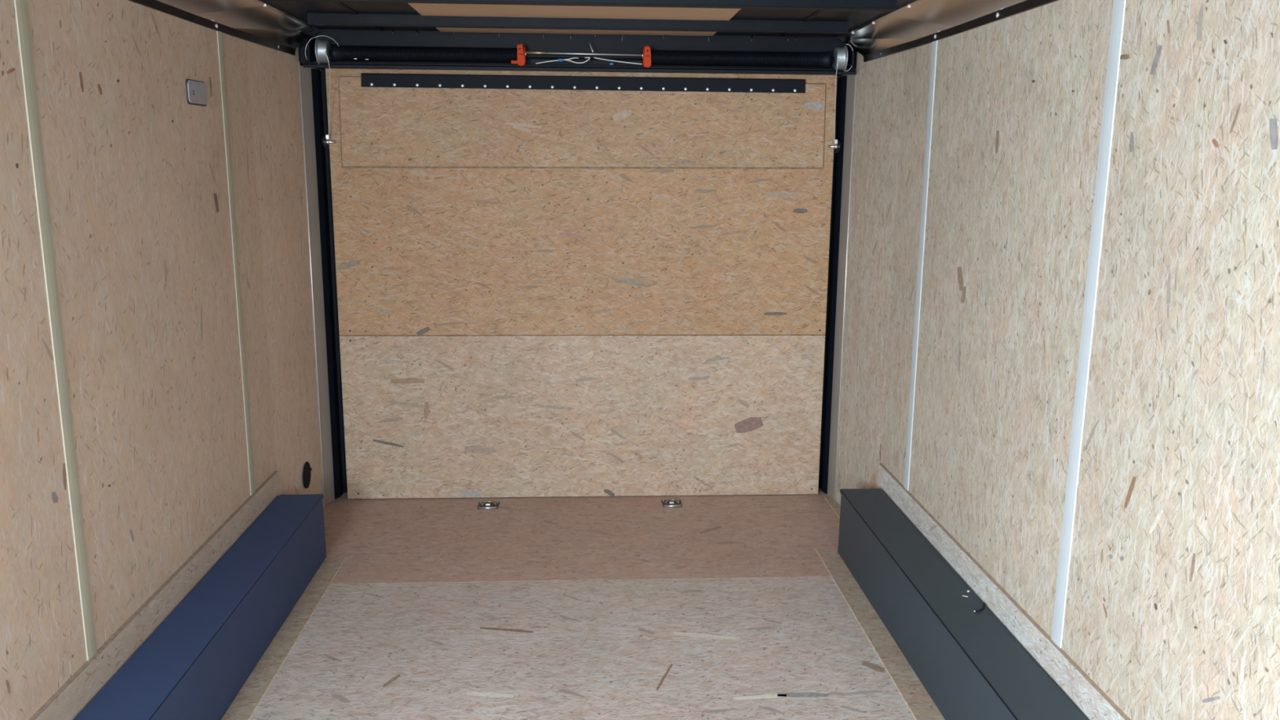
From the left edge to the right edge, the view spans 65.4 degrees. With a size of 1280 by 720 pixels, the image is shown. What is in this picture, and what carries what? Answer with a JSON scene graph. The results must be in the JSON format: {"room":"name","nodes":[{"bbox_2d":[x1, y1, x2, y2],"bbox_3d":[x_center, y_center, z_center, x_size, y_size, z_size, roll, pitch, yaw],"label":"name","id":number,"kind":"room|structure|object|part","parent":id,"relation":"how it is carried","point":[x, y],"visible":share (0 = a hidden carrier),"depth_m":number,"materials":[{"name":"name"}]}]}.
{"room":"cargo space","nodes":[
{"label":"cargo space","id":0,"kind":"room"},
{"bbox_2d":[0,0,324,719],"bbox_3d":[-1.328,0.227,1.419,0.102,2.120,6.030,0,11,-3],"label":"wall","id":1,"kind":"structure","parent":0,"point":[136,178],"depth_m":2.70,"materials":[{"name":"beige wood"}]},
{"bbox_2d":[13,0,97,660],"bbox_3d":[-1.354,-0.062,2.316,0.004,1.670,0.048,0,11,-3],"label":"trim","id":2,"kind":"structure","parent":1,"relation":"attached to","point":[20,6],"depth_m":2.30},
{"bbox_2d":[28,471,279,719],"bbox_3d":[-1.337,0.978,2.140,0.012,0.342,3.745,0,11,-3],"label":"baseboard","id":3,"kind":"structure","parent":1,"relation":"attached to","point":[69,700],"depth_m":2.78,"materials":[{"name":"beige wood"}]},
{"bbox_2d":[185,79,207,106],"bbox_3d":[-1.400,-0.844,3.151,0.007,0.076,0.162,0,11,-3],"label":"wall plate","id":4,"kind":"object","parent":1,"relation":"attached to","point":[196,91],"visible":1,"depth_m":3.14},
{"bbox_2d":[128,0,321,55],"bbox_3d":[-1.234,-0.735,1.254,0.127,0.115,5.980,0,11,-3],"label":"trim","id":5,"kind":"structure","parent":1,"relation":"attached to","point":[262,23],"depth_m":3.46,"materials":[{"name":"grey metal"}]},
{"bbox_2d":[216,31,255,495],"bbox_3d":[-1.420,-0.306,3.516,0.004,1.670,0.048,0,11,-3],"label":"trim","id":6,"kind":"structure","parent":1,"relation":"attached to","point":[220,35],"depth_m":3.50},
{"bbox_2d":[302,462,311,488],"bbox_3d":[-1.440,0.499,4.320,0.010,0.116,0.116,0,11,-3],"label":"round cover","id":7,"kind":"object","parent":1,"relation":"attached to","point":[307,469],"visible":1,"depth_m":4.31,"materials":[{"name":"black plastic"}]},
{"bbox_2d":[298,61,347,506],"bbox_3d":[-1.466,-0.320,4.565,0.151,1.980,0.380,0,11,-3],"label":"door frame post","id":8,"kind":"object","parent":1,"relation":"attached to","point":[313,86],"depth_m":4.46,"materials":[{"name":"grey metal"}]},
{"bbox_2d":[297,29,857,75],"bbox_3d":[-0.245,-1.323,4.307,2.590,0.162,0.218,0,11,-3],"label":"header","id":9,"kind":"structure","parent":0,"point":[551,42],"depth_m":4.25,"materials":[{"name":"black metal"}]},
{"bbox_2d":[535,57,590,63],"bbox_3d":[-0.325,-1.260,4.192,0.231,0.029,0.024,0,11,0],"label":"wire","id":10,"kind":"object","parent":9,"relation":"on","point":[558,60],"visible":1,"depth_m":4.19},
{"bbox_2d":[304,35,855,144],"bbox_3d":[-0.239,-1.145,4.259,2.326,0.420,0.152,0,11,-3],"label":"spring","id":11,"kind":"object","parent":9,"relation":"attached to","point":[842,58],"visible":1,"depth_m":4.21,"materials":[{"name":"black metal"}]},
{"bbox_3d":[-1.368,-1.295,4.155,0.006,0.103,0.105,0,11,-3],"label":"plate","id":12,"kind":"part","parent":11,"relation":"part of","materials":[{"name":"black metal"}]},
{"bbox_3d":[-0.229,-1.290,4.204,0.500,0.011,0.007,0,11,-3],"label":"tension rod","id":13,"kind":"part","parent":11,"relation":"part of","materials":[{"name":"metal"}]},
{"bbox_2d":[594,57,641,65],"bbox_3d":[-0.093,-1.260,4.206,0.202,0.030,0.017,0,11,-3],"label":"wire","id":14,"kind":"object","parent":11,"relation":"attached to","point":[611,64],"visible":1,"depth_m":4.20,"materials":[{"name":"silver metal"}]},
{"bbox_3d":[0.902,-1.302,4.280,0.006,0.103,0.105,0,11,-3],"label":"plate","id":15,"kind":"part","parent":11,"relation":"part of","materials":[{"name":"black metal"}]},
{"bbox_2d":[324,68,837,498],"bbox_3d":[-0.249,-0.305,4.541,2.221,1.941,0.095,0,11,-3],"label":"door","id":16,"kind":"structure","parent":9,"relation":"in","point":[549,283],"depth_m":4.51,"materials":[{"name":"beige wood"}]},
{"bbox_2d":[322,133,335,149],"bbox_3d":[-1.351,-0.950,4.331,0.062,0.066,0.059,0,11,-3],"label":"bolt","id":17,"kind":"object","parent":16,"relation":"attached to","point":[326,142],"visible":0.94,"depth_m":4.31,"materials":[{"name":"metal"}]},
{"bbox_2d":[828,138,840,153],"bbox_3d":[0.869,-0.956,4.453,0.062,0.066,0.059,0,11,-3],"label":"bolt","id":18,"kind":"object","parent":16,"relation":"attached to","point":[837,146],"visible":0.94,"depth_m":4.43,"materials":[{"name":"metal"}]},
{"bbox_2d":[221,488,945,719],"bbox_3d":[-0.102,1.265,1.835,2.590,0.061,6.300,0,11,-3],"label":"floor","id":19,"kind":"structure","parent":0,"point":[714,606],"depth_m":3.46,"materials":[{"name":"beige wood"}]},
{"bbox_2d":[74,493,326,719],"bbox_3d":[-1.246,1.003,2.263,0.182,0.264,3.466,0,11,-3],"label":"box","id":20,"kind":"object","parent":19,"relation":"on","point":[194,664],"visible":1,"depth_m":2.96,"materials":[{"name":"blue metal"}]},
{"bbox_2d":[476,501,499,509],"bbox_3d":[-0.698,0.665,4.589,0.097,0.013,0.097,0,11,-3],"label":"ring","id":21,"kind":"object","parent":19,"relation":"on","point":[486,504],"depth_m":4.58,"materials":[{"name":"metal"}]},
{"bbox_2d":[661,498,682,506],"bbox_3d":[0.148,0.662,4.636,0.092,0.013,0.097,0,11,-3],"label":"ring","id":22,"kind":"object","parent":19,"relation":"on","point":[670,502],"depth_m":4.64,"materials":[{"name":"metal"}]},
{"bbox_2d":[837,488,1088,719],"bbox_3d":[0.987,0.995,2.372,0.178,0.274,3.439,0,11,-3],"label":"box","id":23,"kind":"object","parent":19,"relation":"on","point":[970,664],"visible":1,"depth_m":3.00,"materials":[{"name":"black metal"}]},
{"bbox_2d":[973,602,985,612],"bbox_3d":[1.011,0.735,2.955,0.017,0.006,0.076,10,15,39],"label":"wire","id":24,"kind":"object","parent":23,"relation":"on","point":[984,606],"visible":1,"depth_m":2.94,"materials":[{"name":"black rubber"}]},
{"bbox_2d":[257,0,912,36],"bbox_3d":[-0.081,-0.796,1.336,2.590,0.071,6.260,0,11,-3],"label":"ceiling","id":25,"kind":"structure","parent":0,"point":[780,18],"depth_m":3.71,"materials":[{"name":"black metal"}]},
{"bbox_2d":[835,0,1279,719],"bbox_3d":[1.150,0.221,1.555,0.114,2.120,6.030,0,11,-3],"label":"wall","id":26,"kind":"structure","parent":0,"point":[1172,606],"depth_m":2.37,"materials":[{"name":"beige wood"}]},
{"bbox_2d":[817,75,856,500],"bbox_3d":[0.941,-0.326,4.697,0.137,1.980,0.380,0,11,-3],"label":"door frame post","id":27,"kind":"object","parent":26,"relation":"attached to","point":[846,84],"depth_m":4.59,"materials":[{"name":"grey metal"}]},
{"bbox_2d":[903,40,937,490],"bbox_3d":[1.014,-0.306,3.618,0.004,1.670,0.052,0,11,-3],"label":"trim","id":28,"kind":"structure","parent":26,"relation":"attached to","point":[934,44],"depth_m":3.60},
{"bbox_2d":[836,0,1057,62],"bbox_3d":[1.073,-0.741,1.380,0.127,0.115,5.980,0,11,-3],"label":"trim","id":29,"kind":"structure","parent":26,"relation":"attached to","point":[914,24],"depth_m":3.39,"materials":[{"name":"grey metal"}]},
{"bbox_2d":[877,463,1130,719],"bbox_3d":[1.087,0.967,2.283,0.012,0.346,3.765,0,11,-3],"label":"baseboard","id":30,"kind":"structure","parent":26,"relation":"attached to","point":[1088,697],"depth_m":2.83,"materials":[{"name":"beige wood"}]},
{"bbox_2d":[1051,0,1125,648],"bbox_3d":[1.081,-0.061,2.414,0.004,1.670,0.052,0,11,-3],"label":"trim","id":31,"kind":"structure","parent":26,"relation":"attached to","point":[1118,6],"depth_m":2.40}
]}

